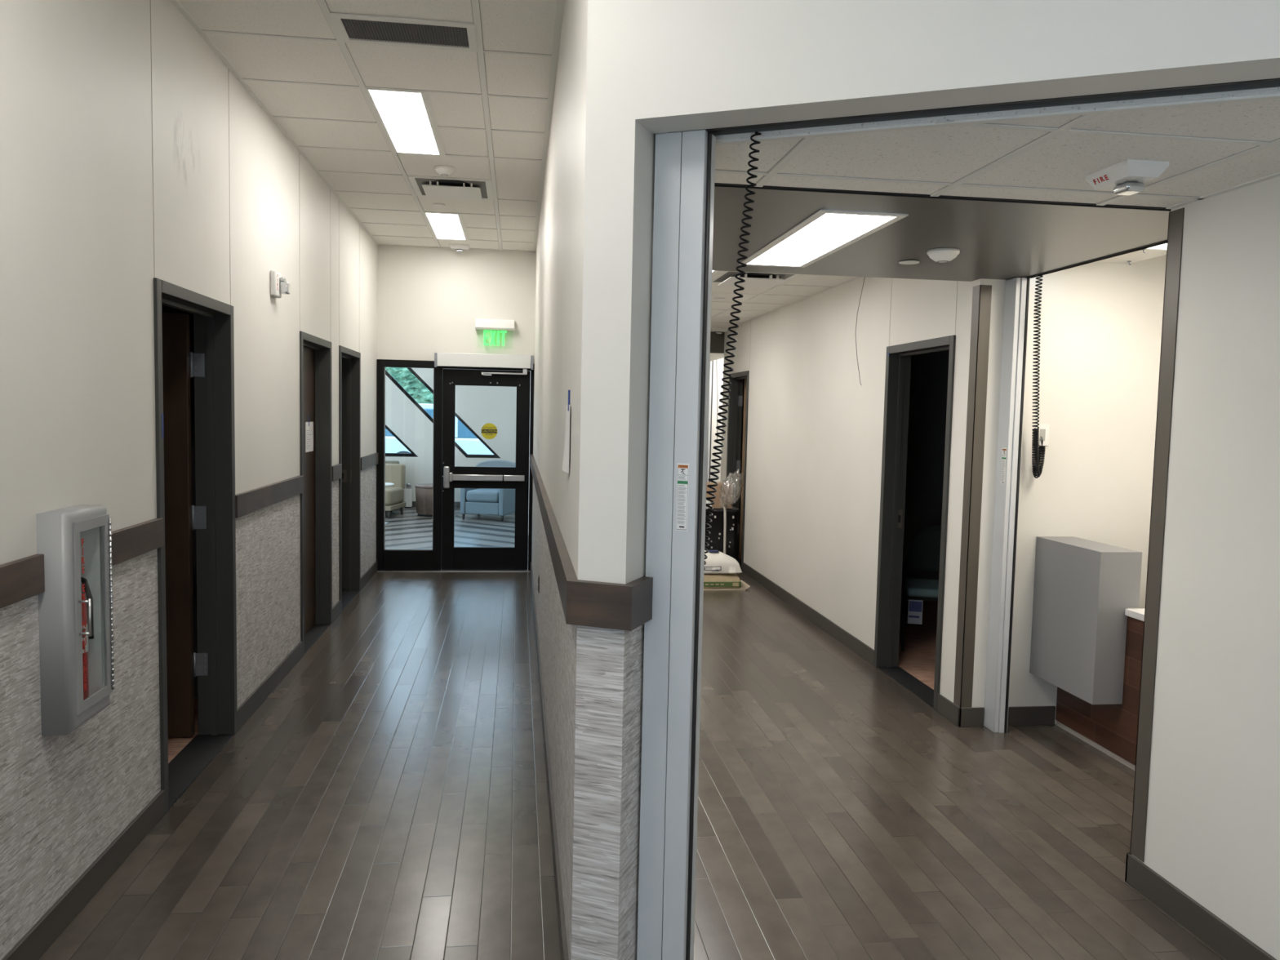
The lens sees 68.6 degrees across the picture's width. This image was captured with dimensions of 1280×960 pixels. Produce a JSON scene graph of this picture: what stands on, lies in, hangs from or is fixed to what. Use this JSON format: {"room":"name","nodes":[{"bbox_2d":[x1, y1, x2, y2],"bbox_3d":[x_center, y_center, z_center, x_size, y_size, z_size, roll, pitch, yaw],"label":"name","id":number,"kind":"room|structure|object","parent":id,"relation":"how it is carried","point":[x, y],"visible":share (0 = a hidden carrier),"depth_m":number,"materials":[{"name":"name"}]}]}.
{"room":"hospital interior","nodes":[
{"label":"hospital interior","id":0,"kind":"room"},
{"bbox_2d":[161,304,197,697],"bbox_3d":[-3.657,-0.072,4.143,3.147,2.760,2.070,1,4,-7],"label":"door frame","id":1,"kind":"structure","parent":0,"point":[165,308],"depth_m":5.28,"materials":[{"name":"grey paint"}]},
{"bbox_2d":[153,277,237,813],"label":"door","id":2,"kind":"structure","parent":1,"relation":"in","point":[211,364],"depth_m":4.65,"materials":[{"name":"grey metal"}]},
{"bbox_2d":[161,413,164,438],"bbox_3d":[-1.913,-0.217,3.762,0.001,0.100,0.016,1,4,-7],"label":"tape","id":3,"kind":"object","parent":2,"relation":"attached to","point":[162,430],"visible":1,"depth_m":3.76,"materials":[{"name":"blue plastic"}]},
{"bbox_2d":[0,0,377,959],"bbox_3d":[-1.738,-0.193,1.756,0.152,3.425,15.950,1,4,-7],"label":"wall","id":4,"kind":"structure","parent":0,"point":[131,155],"depth_m":3.42,"materials":[{"name":"paint"}]},
{"bbox_2d":[35,504,114,735],"bbox_3d":[-1.797,0.429,2.975,0.189,0.678,0.285,1,4,-7],"label":"fire extinguisher cabinet","id":5,"kind":"object","parent":4,"relation":"attached to","point":[75,542],"visible":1,"depth_m":2.86,"materials":[{"name":"silver metal"}]},
{"bbox_2d":[80,577,93,700],"bbox_3d":[-1.837,0.489,2.976,0.105,0.464,0.192,2,4,10],"label":"fire extinguisher","id":6,"kind":"object","parent":5,"relation":"in","point":[86,694],"visible":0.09,"depth_m":3.03,"materials":[{"name":"red metal"}]},
{"bbox_2d":[80,526,102,696],"bbox_3d":[-1.823,0.429,2.971,0.137,0.594,0.201,1,4,-7],"label":"glass panel","id":7,"kind":"object","parent":5,"relation":"in","point":[91,537],"depth_m":3.06,"materials":[{"name":"clear glass"}]},
{"bbox_2d":[1,560,377,959],"bbox_3d":[-1.690,1.465,1.844,0.013,0.108,15.870,1,4,-7],"label":"baseboard","id":8,"kind":"structure","parent":4,"relation":"attached to","point":[47,929],"depth_m":3.32,"materials":[{"name":"paint"}]},
{"bbox_2d":[0,453,378,608],"bbox_3d":[-2.020,0.153,4.515,0.022,0.115,10.230,1,4,-7],"label":"trim","id":9,"kind":"structure","parent":4,"relation":"attached to","point":[22,579],"depth_m":3.49,"materials":[{"name":"brown wood"}]},
{"bbox_2d":[270,270,290,297],"bbox_3d":[-2.097,-1.140,5.474,0.084,0.146,0.135,1,4,-7],"label":"fire alarm strobe","id":10,"kind":"object","parent":4,"relation":"attached to","point":[278,285],"visible":1,"depth_m":5.46,"materials":[{"name":"white plastic"}]},
{"bbox_2d":[299,331,332,656],"bbox_3d":[-2.398,0.068,6.717,0.183,2.171,1.015,1,4,-7],"label":"door","id":11,"kind":"structure","parent":4,"relation":"in","point":[315,353],"depth_m":7.11,"materials":[{"name":"black wood"}]},
{"bbox_2d":[305,415,313,452],"bbox_3d":[-2.448,-0.343,6.951,0.002,0.265,0.260,1,4,-7],"label":"paper notice","id":12,"kind":"object","parent":11,"relation":"attached to","point":[308,425],"visible":1,"depth_m":6.94,"materials":[{"name":"white paper"}]},
{"bbox_2d":[170,0,564,252],"bbox_3d":[1.126,-1.784,1.962,5.900,0.056,16.050,1,4,-7],"label":"ceiling","id":13,"kind":"structure","parent":0,"point":[490,108],"depth_m":4.94,"materials":[{"name":"tile"}]},
{"bbox_2d":[364,88,441,155],"bbox_3d":[-1.349,-2.060,5.452,0.295,0.006,1.217,1,4,-7],"label":"recessed light","id":14,"kind":"object","parent":13,"relation":"in","point":[404,116],"visible":1,"depth_m":5.35,"materials":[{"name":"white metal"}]},
{"bbox_2d":[329,12,477,51],"bbox_3d":[-1.019,-1.956,4.104,0.594,0.009,0.297,1,4,-7],"label":"ceiling vent","id":15,"kind":"object","parent":13,"relation":"in","point":[351,28],"visible":1,"depth_m":4.10,"materials":[{"name":"silver metal"}]},
{"bbox_2d":[431,203,444,206],"bbox_3d":[-1.622,-2.216,7.562,0.104,0.008,0.104,1,4,-7],"label":"cover plate","id":16,"kind":"object","parent":13,"relation":"attached to","point":[433,204],"visible":1,"depth_m":7.55,"materials":[{"name":"white plastic"}]},
{"bbox_2d":[434,164,454,176],"bbox_3d":[-1.336,-2.106,6.409,0.132,0.051,0.132,1,4,-7],"label":"smoke detector","id":17,"kind":"object","parent":13,"relation":"attached to","point":[444,171],"visible":1,"depth_m":6.37,"materials":[{"name":"white plastic"}]},
{"bbox_2d":[423,212,466,239],"bbox_3d":[-1.744,-2.284,8.475,0.295,0.006,1.216,1,4,-7],"label":"recessed light","id":18,"kind":"object","parent":13,"relation":"in","point":[443,225],"visible":1,"depth_m":8.41,"materials":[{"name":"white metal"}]},
{"bbox_2d":[407,176,493,200],"bbox_3d":[-1.395,-2.158,6.985,0.588,0.031,0.588,1,4,-7],"label":"ceiling vent","id":19,"kind":"object","parent":13,"relation":"in","point":[431,188],"visible":1,"depth_m":6.91,"materials":[{"name":"white metal"}]},
{"bbox_2d":[448,244,470,253],"bbox_3d":[-1.810,-2.321,9.421,0.200,0.070,0.130,1,4,-7],"label":"fire alarm strobe","id":20,"kind":"object","parent":13,"relation":"attached to","point":[460,248],"visible":1,"depth_m":9.37,"materials":[{"name":"white plastic"}]},
{"bbox_2d":[377,244,535,363],"bbox_3d":[-1.952,-1.847,9.670,1.750,1.259,0.120,1,4,-7],"label":"wall","id":21,"kind":"structure","parent":0,"point":[430,300],"depth_m":9.61,"materials":[{"name":"white paint"}]},
{"bbox_2d":[376,359,533,571],"bbox_3d":[-1.910,-0.134,9.721,1.588,2.172,0.150,1,4,-7],"label":"door","id":22,"kind":"structure","parent":21,"relation":"in","point":[446,477],"depth_m":9.72,"materials":[{"name":"black metal"}]},
{"bbox_2d":[434,352,533,375],"bbox_3d":[-1.597,-1.182,9.630,0.998,0.217,0.103,1,4,-7],"label":"operator","id":23,"kind":"object","parent":22,"relation":"attached to","point":[525,362],"visible":1,"depth_m":9.58,"materials":[{"name":"silver metal"}]},
{"bbox_2d":[480,422,497,439],"bbox_3d":[-1.567,-0.507,9.756,0.168,0.168,0.003,1,4,-7],"label":"sticker","id":24,"kind":"object","parent":22,"relation":"attached to","point":[489,431],"visible":1,"depth_m":9.76,"materials":[{"name":"yellow paper"}]},
{"bbox_2d":[481,426,497,435],"bbox_3d":[-1.567,-0.509,9.756,0.164,0.087,0.001,1,4,-7],"label":"print","id":25,"kind":"object","parent":24,"relation":"attached to","point":[485,430],"depth_m":9.76,"materials":[{"name":"yellow"}]},
{"bbox_2d":[475,318,514,346],"bbox_3d":[-1.492,-1.502,9.646,0.396,0.296,0.094,1,4,-7],"label":"exit sign","id":26,"kind":"object","parent":21,"relation":"attached to","point":[502,325],"visible":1,"depth_m":9.61,"materials":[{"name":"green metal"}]},
{"bbox_2d":[385,368,529,502],"bbox_3d":[-3.841,-1.637,15.941,8.500,4.200,0.160,1,4,-7],"label":"wall","id":27,"kind":"structure","parent":0,"point":[477,406],"depth_m":15.99,"materials":[{"name":"white paint"}]},
{"bbox_2d":[385,424,417,457],"bbox_3d":[-4.809,-1.188,15.828,2.117,1.562,0.080,1,4,-7],"label":"window","id":28,"kind":"structure","parent":27,"relation":"in","point":[411,454],"depth_m":15.94,"materials":[{"name":"black metal"}]},
{"bbox_2d":[402,501,460,507],"bbox_3d":[-3.904,0.414,15.997,8.440,0.100,0.012,1,4,-7],"label":"baseboard","id":29,"kind":"structure","parent":27,"relation":"attached to","point":[457,504],"depth_m":16.09,"materials":[{"name":"paint"}]},
{"bbox_2d":[385,367,500,457],"bbox_3d":[-3.432,-1.170,16.009,2.117,1.562,0.080,1,4,-7],"label":"window","id":30,"kind":"structure","parent":27,"relation":"in","point":[495,455],"depth_m":15.96,"materials":[{"name":"black metal"}]},
{"bbox_2d":[528,385,530,527],"bbox_3d":[-3.429,-1.404,12.791,8.620,4.200,6.530,1,4,-7],"label":"wall","id":31,"kind":"structure","parent":0,"point":[530,385],"depth_m":12.65,"materials":[{"name":"white paint"}]},
{"bbox_2d":[530,0,667,959],"bbox_3d":[-0.509,-0.479,6.162,0.276,3.425,7.510,1,4,-7],"label":"wall","id":32,"kind":"structure","parent":0,"point":[594,251],"depth_m":2.55,"materials":[{"name":"white paint"}]},
{"bbox_2d":[537,575,539,592],"bbox_3d":[-0.710,0.730,6.575,0.008,0.115,0.070,1,4,-7],"label":"wall outlet","id":33,"kind":"object","parent":32,"relation":"attached to","point":[539,575],"visible":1,"depth_m":6.55,"materials":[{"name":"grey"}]},
{"bbox_2d":[561,390,569,472],"bbox_3d":[-0.242,-0.160,3.048,0.022,0.262,0.225,1,4,-7],"label":"paper notice","id":34,"kind":"object","parent":32,"relation":"attached to","point":[566,446],"visible":1,"depth_m":3.01,"materials":[{"name":"white paper"}]},
{"bbox_2d":[529,453,653,631],"bbox_3d":[-0.544,0.062,6.147,0.252,0.117,7.491,1,4,-7],"label":"trim","id":35,"kind":"structure","parent":32,"relation":"attached to","point":[627,606],"depth_m":2.51,"materials":[{"name":"brown wood"}]},
{"bbox_2d":[38,506,1226,959],"bbox_3d":[-1.113,1.347,5.263,11.200,0.123,22.700,1,4,-7],"label":"floor","id":36,"kind":"structure","parent":0,"point":[388,799],"depth_m":3.94,"materials":[{"name":"brown wood"}]},
{"bbox_2d":[385,482,394,524],"bbox_3d":[-3.841,0.340,13.680,0.500,0.578,0.500,1,4,-7],"label":"side table","id":37,"kind":"object","parent":36,"relation":"on","point":[387,484],"visible":0.2,"depth_m":13.64,"materials":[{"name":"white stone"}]},
{"bbox_2d":[385,460,399,511],"bbox_3d":[-4.326,0.097,15.399,0.650,0.802,0.720,1,4,-5],"label":"lounge chair","id":38,"kind":"object","parent":36,"relation":"on","point":[386,461],"visible":0.06,"depth_m":15.60,"materials":[{"name":"brown fabric"}]},
{"bbox_2d":[385,463,405,518],"bbox_3d":[-4.070,0.160,14.598,0.650,0.802,0.720,2,4,4],"label":"lounge chair","id":39,"kind":"object","parent":36,"relation":"on","point":[395,473],"visible":0.48,"depth_m":14.76,"materials":[{"name":"brown fabric"}]},
{"bbox_2d":[404,483,412,507],"bbox_3d":[-3.918,0.262,15.889,0.110,0.418,0.110,1,4,-7],"label":"waste bin","id":40,"kind":"object","parent":36,"relation":"on","point":[408,491],"visible":0.94,"depth_m":15.84,"materials":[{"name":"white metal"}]},
{"bbox_2d":[414,484,432,516],"bbox_3d":[-3.273,0.319,14.886,0.580,0.475,0.580,1,4,-7],"label":"table","id":41,"kind":"object","parent":36,"relation":"on","point":[424,492],"visible":0.46,"depth_m":14.63,"materials":[{"name":"brown wood"}]},
{"bbox_2d":[460,459,515,520],"bbox_3d":[-2.335,0.147,14.672,0.700,0.891,0.800,2,4,10],"label":"armchair","id":42,"kind":"object","parent":36,"relation":"on","point":[491,501],"visible":0.67,"depth_m":14.34,"materials":[{"name":"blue fabric"}]},
{"bbox_2d":[703,580,750,591],"bbox_3d":[0.668,1.028,9.264,0.765,0.030,0.520,1,4,-7],"label":"cardboard sheet","id":43,"kind":"object","parent":36,"relation":"on","point":[744,586],"visible":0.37,"depth_m":9.05,"materials":[{"name":"beige cardboard"}]},
{"bbox_2d":[703,573,742,588],"bbox_3d":[0.610,0.961,9.229,0.720,0.140,0.424,1,4,-7],"label":"sack","id":44,"kind":"object","parent":43,"relation":"on","point":[710,580],"visible":0.29,"depth_m":9.05,"materials":[{"name":"beige"}]},
{"bbox_2d":[703,550,742,573],"bbox_3d":[0.593,0.789,9.225,0.760,0.202,0.422,1,4,-7],"label":"sack","id":45,"kind":"object","parent":44,"relation":"on","point":[717,562],"visible":0.43,"depth_m":9.07,"materials":[{"name":"white plastic"}]},
{"bbox_2d":[708,550,719,552],"bbox_3d":[0.722,0.698,9.206,0.090,0.012,0.080,1,4,-7],"label":"print","id":46,"kind":"object","parent":45,"relation":"on","point":[709,551],"depth_m":9.17,"materials":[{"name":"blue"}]},
{"bbox_2d":[899,525,941,651],"bbox_3d":[2.230,0.808,7.020,0.544,0.865,0.624,2,4,12],"label":"chair","id":47,"kind":"object","parent":36,"relation":"on","point":[924,550],"visible":0.59,"depth_m":7.24,"materials":[{"name":"grey fabric"}]},
{"bbox_2d":[908,600,922,617],"bbox_3d":[1.984,0.934,6.764,0.090,0.120,0.002,2,4,12],"label":"print","id":48,"kind":"object","parent":47,"relation":"attached to","point":[913,606],"depth_m":6.76},
{"bbox_2d":[1055,608,1145,770],"bbox_3d":[2.733,1.046,4.381,0.643,0.778,1.746,1,4,-7],"label":"cabinet","id":49,"kind":"object","parent":36,"relation":"on","point":[1111,729],"depth_m":4.68,"materials":[{"name":"red wood"}]},
{"bbox_2d":[1124,608,1145,621],"bbox_3d":[2.778,0.695,4.073,0.643,0.033,1.176,1,4,-7],"label":"countertop","id":50,"kind":"structure","parent":49,"relation":"on","point":[1136,613],"depth_m":4.55,"materials":[{"name":"white stone"}]},
{"bbox_2d":[710,357,724,482],"bbox_3d":[0.313,-0.545,12.095,3.040,2.750,1.920,1,4,-7],"label":"wall","id":51,"kind":"structure","parent":0,"point":[720,362],"depth_m":13.01,"materials":[{"name":"white paint"}]},
{"bbox_2d":[706,360,713,481],"bbox_3d":[0.938,-0.435,12.970,0.075,2.434,0.125,1,4,-7],"label":"door track","id":52,"kind":"object","parent":51,"relation":"attached to","point":[711,362],"visible":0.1,"depth_m":12.89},
{"bbox_2d":[709,331,724,360],"bbox_3d":[0.342,-1.750,11.989,3.040,0.330,1.720,1,4,-7],"label":"ceiling","id":53,"kind":"structure","parent":0,"point":[717,341],"depth_m":11.21,"materials":[{"name":"grey paint"}]},
{"bbox_2d":[715,360,718,439],"bbox_3d":[1.041,-1.154,12.771,0.033,1.206,0.099,5,6,43],"label":"coiled cord","id":54,"kind":"object","parent":53,"relation":"hanging from","point":[716,360],"visible":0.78,"depth_m":12.79,"materials":[{"name":"grey plastic"}]},
{"bbox_2d":[711,271,858,328],"bbox_3d":[0.388,-1.605,8.021,2.100,0.055,6.200,1,4,-7],"label":"ceiling","id":55,"kind":"structure","parent":0,"point":[756,301],"depth_m":7.96,"materials":[{"name":"tile"}]},
{"bbox_2d":[710,327,728,334],"bbox_3d":[0.924,-1.748,11.013,0.200,0.070,0.130,1,4,-7],"label":"fire alarm strobe","id":56,"kind":"object","parent":55,"relation":"attached to","point":[717,331],"visible":0.98,"depth_m":10.96,"materials":[{"name":"white plastic"}]},
{"bbox_2d":[711,271,800,287],"bbox_3d":[0.830,-1.478,6.931,0.575,0.031,0.590,1,4,-7],"label":"ceiling vent","id":57,"kind":"object","parent":55,"relation":"in","point":[725,277],"visible":0.86,"depth_m":6.86,"materials":[{"name":"white metal"}]},
{"bbox_2d":[855,276,865,384],"bbox_3d":[1.562,-1.062,6.674,0.066,0.776,0.012,5,5,40],"label":"loose wire","id":58,"kind":"object","parent":55,"relation":"hanging from","point":[864,277],"visible":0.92,"depth_m":6.69,"materials":[{"name":"grey"}]},
{"bbox_2d":[737,350,949,600],"bbox_3d":[2.818,-0.232,8.395,2.750,2.760,6.170,1,4,-7],"label":"wall","id":59,"kind":"structure","parent":0,"point":[929,374],"depth_m":8.62,"materials":[{"name":"grey paint"}]},
{"bbox_2d":[953,284,991,707],"bbox_3d":[1.815,0.103,5.126,0.066,2.298,0.082,1,4,-7],"label":"guard","id":60,"kind":"object","parent":59,"relation":"attached to","point":[981,294],"visible":1,"depth_m":5.10,"materials":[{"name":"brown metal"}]},
{"bbox_2d":[720,276,969,701],"bbox_3d":[1.444,-0.262,8.254,0.132,2.780,6.170,1,4,-7],"label":"wall","id":61,"kind":"structure","parent":0,"point":[815,436],"depth_m":7.30,"materials":[{"name":"white paint"}]},
{"bbox_2d":[725,370,749,571],"bbox_3d":[1.594,-0.113,10.580,1.063,2.160,0.910,1,4,-7],"label":"door","id":62,"kind":"structure","parent":61,"relation":"in","point":[733,450],"depth_m":10.88,"materials":[{"name":"grey metal"}]},
{"bbox_2d":[873,334,955,711],"bbox_3d":[2.230,0.233,5.908,1.113,2.160,0.975,1,4,-7],"label":"door","id":63,"kind":"structure","parent":61,"relation":"in","point":[898,363],"depth_m":6.24,"materials":[{"name":"grey metal"}]},
{"bbox_2d":[742,562,1055,727],"bbox_3d":[1.628,1.080,8.305,0.566,0.105,6.293,1,4,-7],"label":"baseboard","id":64,"kind":"structure","parent":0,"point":[1022,715],"depth_m":5.41,"materials":[{"name":"paint"}]},
{"bbox_2d":[711,186,1169,281],"bbox_3d":[0.985,-1.168,4.088,2.270,0.282,1.798,1,4,-7],"label":"ceiling","id":65,"kind":"structure","parent":0,"point":[994,240],"depth_m":3.81,"materials":[{"name":"grey paint"}]},
{"bbox_2d":[738,209,908,267],"bbox_3d":[0.741,-1.026,4.068,0.335,0.006,1.275,1,4,-7],"label":"recessed light","id":66,"kind":"object","parent":65,"relation":"in","point":[824,233],"visible":0.93,"depth_m":3.91,"materials":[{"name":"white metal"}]},
{"bbox_2d":[898,260,919,264],"bbox_3d":[1.293,-1.045,4.507,0.096,0.008,0.096,1,4,-7],"label":"cover plate","id":67,"kind":"object","parent":65,"relation":"attached to","point":[904,262],"visible":1,"depth_m":4.49,"materials":[{"name":"white plastic"}]},
{"bbox_2d":[926,248,959,262],"bbox_3d":[1.355,-1.000,4.196,0.140,0.051,0.140,1,4,-7],"label":"smoke detector","id":68,"kind":"object","parent":65,"relation":"attached to","point":[937,255],"visible":1,"depth_m":4.15,"materials":[{"name":"white plastic"}]},
{"bbox_2d":[635,0,1279,133],"bbox_3d":[2.099,-0.106,1.719,4.500,3.425,0.130,3,4,21],"label":"wall","id":69,"kind":"structure","parent":0,"point":[701,64],"depth_m":2.16,"materials":[{"name":"white paint"}]},
{"bbox_2d":[636,129,715,959],"bbox_3d":[0.097,0.285,2.613,0.146,2.430,0.082,3,4,21],"label":"folding door","id":70,"kind":"structure","parent":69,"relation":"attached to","point":[685,161],"depth_m":2.57,"materials":[{"name":"grey metal"}]},
{"bbox_2d":[675,462,688,531],"bbox_3d":[0.115,0.047,2.546,0.034,0.184,0.002,3,4,21],"label":"warning label","id":71,"kind":"object","parent":70,"relation":"attached to","point":[682,469],"visible":1,"depth_m":2.55,"materials":[{"name":"white paper"}]},
{"bbox_2d":[677,475,686,524],"bbox_3d":[0.115,0.054,2.547,0.024,0.130,0.001,3,4,21],"label":"print","id":72,"kind":"object","parent":71,"relation":"attached to","point":[682,480],"depth_m":2.55,"materials":[{"name":"grey paper"}]},
{"bbox_2d":[704,131,761,569],"bbox_3d":[0.221,-0.170,2.605,0.187,1.549,0.031,3,4,20],"label":"coiled cord","id":73,"kind":"object","parent":69,"relation":"hanging from","point":[751,193],"visible":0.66,"depth_m":2.58,"materials":[{"name":"black plastic"}]},
{"bbox_2d":[667,77,1279,135],"bbox_3d":[1.005,-1.050,2.214,2.020,0.331,0.132,3,4,21],"label":"door track","id":74,"kind":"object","parent":69,"relation":"attached to","point":[1272,82],"depth_m":2.29,"materials":[{"name":"grey metal"}]},
{"bbox_2d":[714,86,1279,208],"bbox_3d":[1.007,-0.933,2.464,1.895,0.056,1.392,1,4,-7],"label":"ceiling","id":75,"kind":"structure","parent":0,"point":[1214,144],"depth_m":2.63,"materials":[{"name":"tile"}]},
{"bbox_2d":[1085,159,1168,195],"bbox_3d":[1.444,-0.889,2.792,0.130,0.070,0.200,1,4,-7],"label":"fire alarm strobe","id":76,"kind":"object","parent":75,"relation":"attached to","point":[1128,176],"visible":1,"depth_m":2.75,"materials":[{"name":"white plastic"}]},
{"bbox_2d":[951,254,1166,724],"bbox_3d":[2.372,-0.035,5.211,1.180,2.800,0.120,1,4,-7],"label":"wall","id":77,"kind":"structure","parent":0,"point":[1101,323],"depth_m":5.14,"materials":[{"name":"white paint"}]},
{"bbox_2d":[714,182,1171,278],"bbox_3d":[1.009,-1.035,4.027,2.304,0.034,1.724,1,4,-7],"label":"trim","id":78,"kind":"structure","parent":77,"relation":"attached to","point":[716,184],"depth_m":3.21,"materials":[{"name":"black metal"}]},
{"bbox_2d":[983,277,1030,733],"bbox_3d":[1.972,0.151,5.048,0.075,2.434,0.125,1,4,-7],"label":"folding door","id":79,"kind":"structure","parent":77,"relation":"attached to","point":[1016,302],"depth_m":5.01,"materials":[{"name":"grey metal"}]},
{"bbox_2d":[1000,448,1007,484],"bbox_3d":[1.941,-0.073,5.011,0.002,0.196,0.050,1,4,-7],"label":"warning label","id":80,"kind":"object","parent":79,"relation":"attached to","point":[1003,466],"visible":1,"depth_m":5.01,"materials":[{"name":"white paper"}]},
{"bbox_2d":[1000,455,1005,480],"bbox_3d":[1.941,-0.065,5.011,0.001,0.138,0.036,1,4,-7],"label":"print","id":81,"kind":"object","parent":80,"relation":"attached to","point":[1003,457],"depth_m":5.01,"materials":[{"name":"grey paper"}]},
{"bbox_2d":[1031,273,1045,478],"bbox_3d":[2.104,-0.543,4.958,0.065,1.076,0.282,4,5,34],"label":"coiled cord","id":82,"kind":"object","parent":77,"relation":"hanging from","point":[1037,469],"visible":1,"depth_m":4.97,"materials":[{"name":"black plastic"}]},
{"bbox_2d":[1035,423,1049,445],"bbox_3d":[2.186,-0.245,5.104,0.080,0.119,0.012,1,4,-7],"label":"switch plate","id":83,"kind":"object","parent":77,"relation":"attached to","point":[1043,432],"visible":0.78,"depth_m":5.10,"materials":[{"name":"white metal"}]},
{"bbox_2d":[1029,536,1142,704],"bbox_3d":[2.313,0.711,4.905,0.218,0.759,0.576,1,4,-7],"label":"wall box","id":84,"kind":"object","parent":77,"relation":"attached to","point":[1083,588],"visible":1,"depth_m":4.73,"materials":[{"name":"grey metal"}]},
{"bbox_2d":[1095,248,1166,263],"bbox_3d":[2.697,-1.237,4.209,1.086,0.247,2.010,1,4,-7],"label":"ceiling","id":85,"kind":"structure","parent":0,"point":[1139,255],"depth_m":4.89,"materials":[{"name":"white paint"}]},
{"bbox_2d":[1146,243,1167,250],"bbox_3d":[2.511,-1.099,4.023,0.400,0.006,1.230,1,4,-7],"label":"recessed light","id":86,"kind":"object","parent":85,"relation":"in","point":[1163,246],"visible":0.1,"depth_m":4.60,"materials":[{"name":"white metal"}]},
{"bbox_2d":[1149,243,1167,248],"bbox_3d":[2.511,-1.100,4.023,0.360,0.003,1.190,1,4,-7],"label":"diffuser","id":87,"kind":"object","parent":86,"relation":"attached to","point":[1164,246],"depth_m":4.58,"materials":[{"name":"white plastic"}]},
{"bbox_2d":[1131,175,1279,959],"bbox_3d":[2.597,0.267,2.296,1.245,2.620,2.312,1,4,-7],"label":"wall","id":88,"kind":"structure","parent":0,"point":[1213,821],"depth_m":3.01,"materials":[{"name":"white paint"}]},
{"bbox_2d":[1129,207,1184,862],"bbox_3d":[1.864,0.219,3.334,0.069,2.313,0.072,1,4,-7],"label":"guard","id":89,"kind":"object","parent":88,"relation":"attached to","point":[1175,221],"visible":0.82,"depth_m":3.32,"materials":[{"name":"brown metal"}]},
{"bbox_2d":[1124,853,1276,959],"bbox_3d":[2.068,1.487,2.698,0.358,0.108,1.585,1,4,-7],"label":"baseboard","id":90,"kind":"structure","parent":88,"relation":"attached to","point":[1225,940],"depth_m":3.12,"materials":[{"name":"paint"}]},
{"bbox_3d":[0.347,0.924,11.692,3.040,0.120,3.100,1,4,-7],"label":"floor","id":91,"kind":"structure","parent":0,"visible":0},
{"bbox_2d":[704,506,739,559],"bbox_3d":[0.801,0.633,10.412,0.524,0.660,0.446,1,4,-7],"label":"trash bin","id":92,"kind":"object","parent":91,"relation":"on","point":[716,542],"visible":0.48,"depth_m":10.22,"materials":[{"name":"black plastic"}]},
{"bbox_2d":[706,481,733,508],"bbox_3d":[0.814,0.167,10.382,0.365,0.272,0.280,1,4,-7],"label":"cardboard box","id":93,"kind":"object","parent":92,"relation":"on","point":[723,494],"visible":0.47,"depth_m":10.25,"materials":[{"name":"beige cardboard"}]},
{"bbox_2d":[720,506,726,554],"bbox_3d":[0.906,0.613,10.222,0.038,0.676,0.153,0,4,-15],"label":"hose","id":94,"kind":"object","parent":92,"relation":"hanging from","point":[722,507],"visible":0.77,"depth_m":10.16,"materials":[{"name":"grey"}]},
{"bbox_3d":[-4.203,-0.381,8.327,3.147,2.760,2.210,1,4,-7],"label":"wall","id":95,"kind":"structure","parent":0,"visible":0},
{"bbox_2d":[338,345,360,613],"bbox_3d":[-3.034,-0.036,7.994,1.113,2.171,0.980,1,4,-7],"label":"door","id":96,"kind":"structure","parent":95,"relation":"in","point":[349,360],"depth_m":8.47,"materials":[{"name":"black wood"}]},
{"label":"outside","id":97,"kind":"structure","parent":0,"visible":0},
{"bbox_3d":[-5.961,-1.497,45.474,120.000,0.240,58.300,1,4,-7],"label":"ground","id":98,"kind":"structure","parent":97,"visible":0},
{"bbox_2d":[385,367,433,404],"bbox_3d":[-11.869,-6.782,52.540,80.124,9.120,20.088,1,4,-7],"label":"foliage","id":99,"kind":"object","parent":98,"relation":"on","point":[408,381],"visible":0.02,"depth_m":48.89,"materials":[{"name":"green plant"}]},
{"bbox_2d":[385,403,493,454],"bbox_3d":[-4.482,-1.008,24.114,4.714,1.880,1.900,1,4,-7],"label":"parked car","id":100,"kind":"object","parent":98,"relation":"on","point":[464,437],"visible":0.04,"depth_m":23.21,"materials":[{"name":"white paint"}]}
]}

